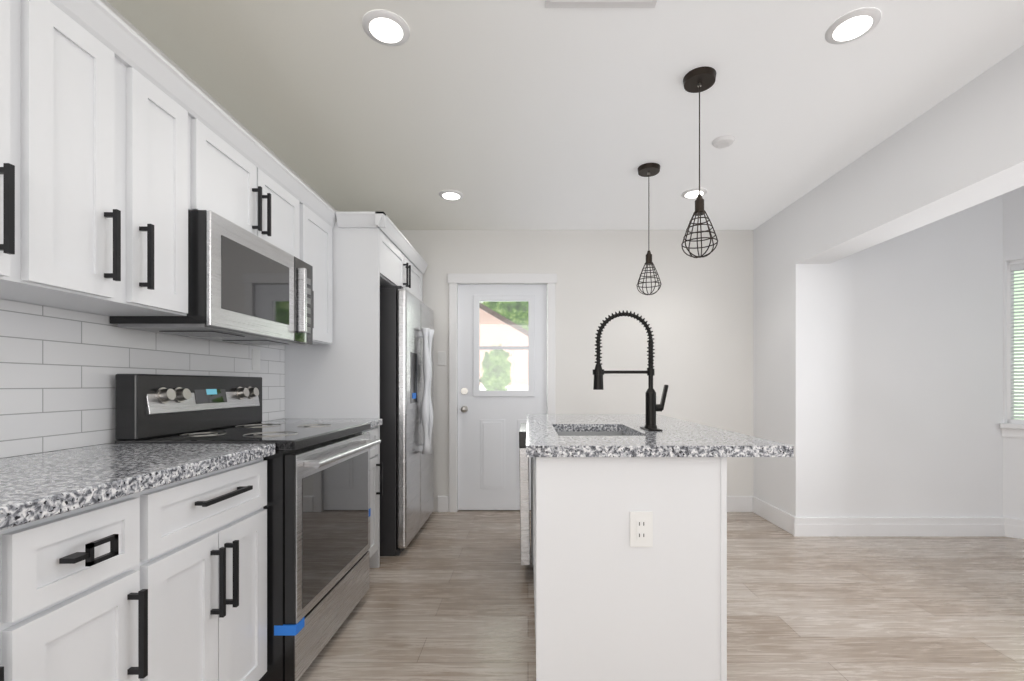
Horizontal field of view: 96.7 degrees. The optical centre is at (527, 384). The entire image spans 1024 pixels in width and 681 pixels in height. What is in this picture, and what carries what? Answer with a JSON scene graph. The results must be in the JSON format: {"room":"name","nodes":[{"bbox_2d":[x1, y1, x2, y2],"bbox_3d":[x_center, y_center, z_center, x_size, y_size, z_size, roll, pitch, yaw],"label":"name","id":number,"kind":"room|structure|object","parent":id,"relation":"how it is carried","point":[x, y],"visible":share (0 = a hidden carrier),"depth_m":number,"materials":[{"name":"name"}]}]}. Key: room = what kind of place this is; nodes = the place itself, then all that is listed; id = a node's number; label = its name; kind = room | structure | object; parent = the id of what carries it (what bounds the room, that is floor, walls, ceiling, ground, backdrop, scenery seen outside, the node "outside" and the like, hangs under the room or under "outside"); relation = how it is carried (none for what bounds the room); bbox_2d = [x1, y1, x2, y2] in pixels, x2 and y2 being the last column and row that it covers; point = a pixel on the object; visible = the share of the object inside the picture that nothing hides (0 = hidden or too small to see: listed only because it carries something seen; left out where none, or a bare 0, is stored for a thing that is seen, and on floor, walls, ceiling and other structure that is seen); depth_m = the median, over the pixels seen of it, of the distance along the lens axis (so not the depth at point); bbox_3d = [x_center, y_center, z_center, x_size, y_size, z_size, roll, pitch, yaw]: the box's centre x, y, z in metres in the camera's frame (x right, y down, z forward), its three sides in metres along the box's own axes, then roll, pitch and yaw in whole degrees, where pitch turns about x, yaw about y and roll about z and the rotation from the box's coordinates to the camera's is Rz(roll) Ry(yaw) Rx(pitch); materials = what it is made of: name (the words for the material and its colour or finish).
{"room":"kitchen","nodes":[
{"label":"kitchen","id":0,"kind":"room"},
{"bbox_2d":[4,0,337,457],"bbox_3d":[-1.555,-0.120,0.768,0.100,2.500,6.737,0,0,0],"label":"wall","id":1,"kind":"structure","parent":0,"point":[145,38],"depth_m":2.06,"materials":[{"name":"paint"}]},
{"bbox_2d":[0,0,31,287],"bbox_3d":[-1.349,-0.621,0.845,0.308,0.757,0.450,0,0,0],"label":"upper cabinet","id":2,"kind":"object","parent":1,"relation":"attached to","point":[15,15],"depth_m":1.08,"materials":[{"name":"white wood"}]},
{"bbox_2d":[0,0,131,307],"bbox_3d":[-1.349,-0.621,1.208,0.308,0.757,0.275,0,0,0],"label":"upper cabinet","id":3,"kind":"object","parent":1,"relation":"attached to","point":[124,147],"depth_m":1.23,"materials":[{"name":"white wood"}]},
{"bbox_2d":[59,44,199,315],"bbox_3d":[-1.349,-0.621,1.483,0.308,0.757,0.275,0,0,0],"label":"upper cabinet","id":4,"kind":"object","parent":1,"relation":"attached to","point":[165,117],"depth_m":1.49,"materials":[{"name":"white wood"}]},
{"bbox_2d":[0,299,284,457],"bbox_3d":[-1.496,-0.017,1.100,0.014,0.451,3.400,0,0,0],"label":"tile backsplash","id":5,"kind":"structure","parent":1,"relation":"attached to","point":[60,369],"depth_m":1.52,"materials":[{"name":"white tile"}]},
{"bbox_2d":[200,104,303,260],"bbox_3d":[-1.349,-0.814,2.010,0.308,0.373,0.780,0,0,0],"label":"upper cabinet","id":6,"kind":"object","parent":1,"relation":"attached to","point":[237,184],"depth_m":1.94,"materials":[{"name":"white wood"}]},
{"bbox_2d":[110,210,312,344],"bbox_3d":[-1.292,-0.412,2.010,0.401,0.420,0.772,0,0,0],"label":"over-the-range microwave","id":7,"kind":"object","parent":6,"relation":"attached to","point":[245,287],"visible":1,"depth_m":1.80,"materials":[{"name":"silver metal"}]},
{"bbox_2d":[304,192,335,344],"bbox_3d":[-1.349,-0.621,2.600,0.308,0.757,0.400,0,0,0],"label":"upper cabinet","id":8,"kind":"object","parent":1,"relation":"attached to","point":[318,226],"depth_m":2.62,"materials":[{"name":"white wood"}]},
{"bbox_2d":[106,0,1023,229],"bbox_3d":[0.310,-1.400,0.768,3.880,0.060,6.737,0,0,0],"label":"ceiling","id":9,"kind":"structure","parent":0,"point":[517,114],"depth_m":2.14,"materials":[{"name":"paint"}]},
{"bbox_2d":[362,9,409,45],"bbox_3d":[-0.545,-1.365,1.750,0.176,0.010,0.176,0,0,0],"label":"recessed light","id":10,"kind":"object","parent":9,"relation":"in","point":[386,27],"visible":1,"depth_m":1.74,"materials":[{"name":"white plastic"}]},
{"bbox_2d":[439,190,462,199],"bbox_3d":[-0.555,-1.365,3.290,0.176,0.010,0.176,0,0,0],"label":"recessed light","id":11,"kind":"object","parent":9,"relation":"in","point":[450,194],"visible":1,"depth_m":3.28,"materials":[{"name":"white"}]},
{"bbox_2d":[545,0,656,7],"bbox_3d":[0.260,-1.364,1.540,0.400,0.010,0.220,0,0,0],"label":"ceiling vent","id":12,"kind":"object","parent":9,"relation":"in","point":[600,3],"visible":1,"depth_m":1.63,"materials":[{"name":"white"}]},
{"bbox_2d":[636,163,660,294],"bbox_3d":[0.765,-0.968,2.880,0.155,0.804,0.155,0,0,0],"label":"pendant light","id":13,"kind":"object","parent":9,"relation":"hanging from","point":[648,170],"visible":1,"depth_m":2.87,"materials":[{"name":"brown metal"}]},
{"bbox_2d":[681,188,706,198],"bbox_3d":[1.190,-1.365,3.260,0.176,0.010,0.176,0,0,0],"label":"recessed light","id":14,"kind":"object","parent":9,"relation":"in","point":[692,193],"visible":0.96,"depth_m":3.24,"materials":[{"name":"white plastic"}]},
{"bbox_2d":[681,66,717,257],"bbox_3d":[0.765,-0.968,2.030,0.155,0.804,0.155,0,0,0],"label":"pendant light","id":15,"kind":"object","parent":9,"relation":"hanging from","point":[698,79],"visible":1,"depth_m":2.02,"materials":[{"name":"brown metal"}]},
{"bbox_2d":[712,135,735,148],"bbox_3d":[1.100,-1.358,2.560,0.124,0.024,0.124,0,0,0],"label":"smoke detector","id":16,"kind":"object","parent":9,"relation":"attached to","point":[723,141],"visible":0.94,"depth_m":2.53,"materials":[{"name":"white plastic"}]},
{"bbox_2d":[825,7,880,43],"bbox_3d":[1.240,-1.365,1.740,0.176,0.010,0.176,0,0,0],"label":"recessed light","id":17,"kind":"object","parent":9,"relation":"in","point":[853,25],"visible":1,"depth_m":1.73,"materials":[{"name":"white plastic"}]},
{"bbox_2d":[399,230,752,511],"bbox_3d":[0.372,-0.120,4.087,3.755,2.500,0.100,0,0,0],"label":"wall","id":18,"kind":"structure","parent":0,"point":[696,314],"depth_m":4.04,"materials":[{"name":"paint"}]},
{"bbox_2d":[438,352,445,364],"bbox_3d":[-0.765,-0.230,4.032,0.070,0.120,0.008,0,0,0],"label":"switch plate","id":19,"kind":"object","parent":18,"relation":"attached to","point":[441,358],"visible":1,"depth_m":4.03,"materials":[{"name":"white plastic"}]},
{"bbox_2d":[448,273,556,511],"bbox_3d":[-0.228,0.075,4.075,0.965,2.109,0.124,0,0,0],"label":"door frame","id":20,"kind":"structure","parent":18,"relation":"attached to","point":[456,279],"depth_m":4.02,"materials":[{"name":"white wood"}]},
{"bbox_2d":[458,284,546,509],"bbox_3d":[-0.228,0.114,4.034,0.795,2.005,0.111,0,0,0],"label":"door","id":21,"kind":"structure","parent":18,"relation":"in","point":[489,422],"depth_m":4.05,"materials":[{"name":"white paint"}]},
{"bbox_2d":[438,496,752,511],"bbox_3d":[0.600,1.060,4.029,2.800,0.140,0.016,0,0,0],"label":"baseboard","id":22,"kind":"structure","parent":18,"relation":"attached to","point":[739,503],"depth_m":4.02,"materials":[{"name":"white wood"}]},
{"bbox_2d":[299,510,1023,680],"bbox_3d":[1.585,1.160,0.768,6.430,0.060,6.737,0,0,0],"label":"floor","id":23,"kind":"structure","parent":0,"point":[448,596],"depth_m":2.28,"materials":[{"name":"brown wood"}]},
{"bbox_2d":[0,514,59,680],"bbox_3d":[-1.211,0.691,0.575,0.582,0.880,0.586,0,0,0],"label":"base cabinet","id":24,"kind":"object","parent":23,"relation":"on","point":[29,552],"depth_m":0.84,"materials":[{"name":"white wood"}]},
{"bbox_2d":[60,482,175,680],"bbox_3d":[-1.211,0.691,0.945,0.582,0.880,0.426,0,0,0],"label":"base cabinet","id":25,"kind":"object","parent":23,"relation":"on","point":[167,582],"depth_m":1.03,"materials":[{"name":"white wood"}]},
{"bbox_2d":[0,419,381,529],"bbox_3d":[-1.199,0.230,1.100,0.608,0.039,3.400,0,0,0],"label":"countertop","id":26,"kind":"structure","parent":25,"relation":"on","point":[37,486],"depth_m":1.14,"materials":[{"name":"stone"}]},
{"bbox_2d":[176,458,266,680],"bbox_3d":[-1.211,0.691,1.319,0.582,0.880,0.594,0,0,0],"label":"base cabinet","id":27,"kind":"object","parent":23,"relation":"on","point":[221,518],"depth_m":1.37,"materials":[{"name":"white wood"}]},
{"bbox_2d":[115,374,380,680],"bbox_3d":[-1.118,0.546,2.010,0.714,1.168,0.776,0,0,0],"label":"range","id":28,"kind":"object","parent":23,"relation":"on","point":[317,507],"visible":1,"depth_m":1.78,"materials":[{"name":"black metal"}]},
{"bbox_2d":[284,212,427,567],"bbox_3d":[-1.188,0.043,3.361,0.629,2.175,1.218,0,0,0],"label":"tall cabinet","id":29,"kind":"object","parent":23,"relation":"on","point":[339,376],"visible":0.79,"depth_m":2.80,"materials":[{"name":"white wood"}]},
{"bbox_2d":[362,427,379,557],"bbox_3d":[-1.211,0.691,2.602,0.582,0.880,0.396,0,0,0],"label":"base cabinet","id":30,"kind":"object","parent":23,"relation":"on","point":[374,493],"depth_m":2.73,"materials":[{"name":"white"}]},
{"bbox_2d":[380,286,433,555],"bbox_3d":[-1.091,0.239,3.430,0.769,1.782,0.880,0,0,0],"label":"refrigerator","id":31,"kind":"object","parent":23,"relation":"on","point":[407,396],"visible":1,"depth_m":3.00,"materials":[{"name":"grey metal"}]},
{"bbox_2d":[519,423,532,564],"bbox_3d":[0.310,0.694,2.870,0.722,0.872,0.590,0,0,0],"label":"dishwasher","id":32,"kind":"object","parent":23,"relation":"on","point":[524,509],"visible":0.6,"depth_m":2.58,"materials":[{"name":"grey"}]},
{"bbox_2d":[533,457,726,680],"bbox_3d":[0.361,0.691,2.386,0.664,0.879,1.608,0,0,0],"label":"kitchen island","id":33,"kind":"object","parent":23,"relation":"on","point":[630,567],"visible":0.81,"depth_m":1.59,"materials":[{"name":"white wood"}]},
{"bbox_2d":[526,414,793,456],"bbox_3d":[0.451,0.230,2.388,0.915,0.039,1.664,0,0,0],"label":"island countertop","id":34,"kind":"structure","parent":33,"relation":"on","point":[675,437],"depth_m":1.70,"materials":[{"name":"stone"}]},
{"bbox_2d":[557,432,629,435],"bbox_3d":[0.310,0.345,2.130,0.382,0.190,0.552,0,0,0],"label":"undermount sink","id":35,"kind":"object","parent":34,"relation":"in","point":[591,434],"depth_m":2.40,"materials":[{"name":"silver metal"}]},
{"bbox_2d":[593,310,667,430],"bbox_3d":[0.476,-0.068,2.120,0.351,0.555,0.160,0,0,0],"label":"faucet","id":36,"kind":"object","parent":34,"relation":"on","point":[652,407],"visible":1,"depth_m":2.11,"materials":[{"name":"black metal"}]},
{"bbox_2d":[753,45,1023,516],"bbox_3d":[2.125,-0.370,0.719,0.250,3.000,6.637,0,0,0],"label":"wall","id":37,"kind":"structure","parent":0,"point":[960,149],"depth_m":3.09,"materials":[{"name":"paint"}]},
{"bbox_2d":[753,496,795,534],"bbox_3d":[1.992,1.060,3.703,0.016,0.140,0.637,0,0,0],"label":"baseboard","id":38,"kind":"structure","parent":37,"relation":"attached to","point":[783,520],"depth_m":3.68,"materials":[{"name":"white wood"}]},
{"bbox_2d":[829,194,1013,516],"bbox_3d":[2.941,-0.370,3.450,1.382,3.000,0.100,0,0,0],"label":"wall","id":39,"kind":"structure","parent":0,"point":[915,368],"depth_m":3.40,"materials":[{"name":"paint"}]},
{"bbox_2d":[793,517,1004,535],"bbox_3d":[2.774,1.060,3.392,1.588,0.140,0.023,0,0,0],"label":"baseboard","id":40,"kind":"structure","parent":39,"relation":"attached to","point":[898,526],"depth_m":3.38,"materials":[{"name":"white wood"}]},
{"bbox_2d":[1003,186,1023,519],"bbox_3d":[4.174,-0.370,2.940,1.550,3.000,0.100,0,0,40],"label":"wall","id":41,"kind":"structure","parent":0,"point":[1013,447],"depth_m":3.37,"materials":[{"name":"paint"}]},
{"bbox_2d":[1000,259,1023,437],"bbox_3d":[3.969,-0.265,3.076,1.098,1.310,0.135,0,0,40],"label":"window","id":42,"kind":"structure","parent":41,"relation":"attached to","point":[1013,430],"depth_m":3.38,"materials":[{"name":"white"}]},
{"bbox_2d":[1004,517,1023,538],"bbox_3d":[4.135,1.060,2.894,1.550,0.140,0.020,0,0,40],"label":"baseboard","id":43,"kind":"structure","parent":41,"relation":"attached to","point":[1014,527],"depth_m":3.35,"materials":[{"name":"white wood"}]},
{"label":"outside","id":44,"kind":"structure","parent":0,"visible":0},
{"bbox_2d":[479,301,527,390],"bbox_3d":[0.000,-0.870,6.247,8.000,5.000,0.020,0,0,0],"label":"window","id":45,"kind":"structure","parent":44,"point":[514,368],"depth_m":6.24,"materials":[{"name":"white"}]},
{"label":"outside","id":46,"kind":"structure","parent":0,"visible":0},
{"bbox_2d":[1014,271,1023,418],"bbox_3d":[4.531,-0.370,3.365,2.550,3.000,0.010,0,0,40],"label":"window blinds","id":47,"kind":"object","parent":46,"point":[1018,338],"depth_m":3.76,"materials":[{"name":"white plastic"}]}
]}

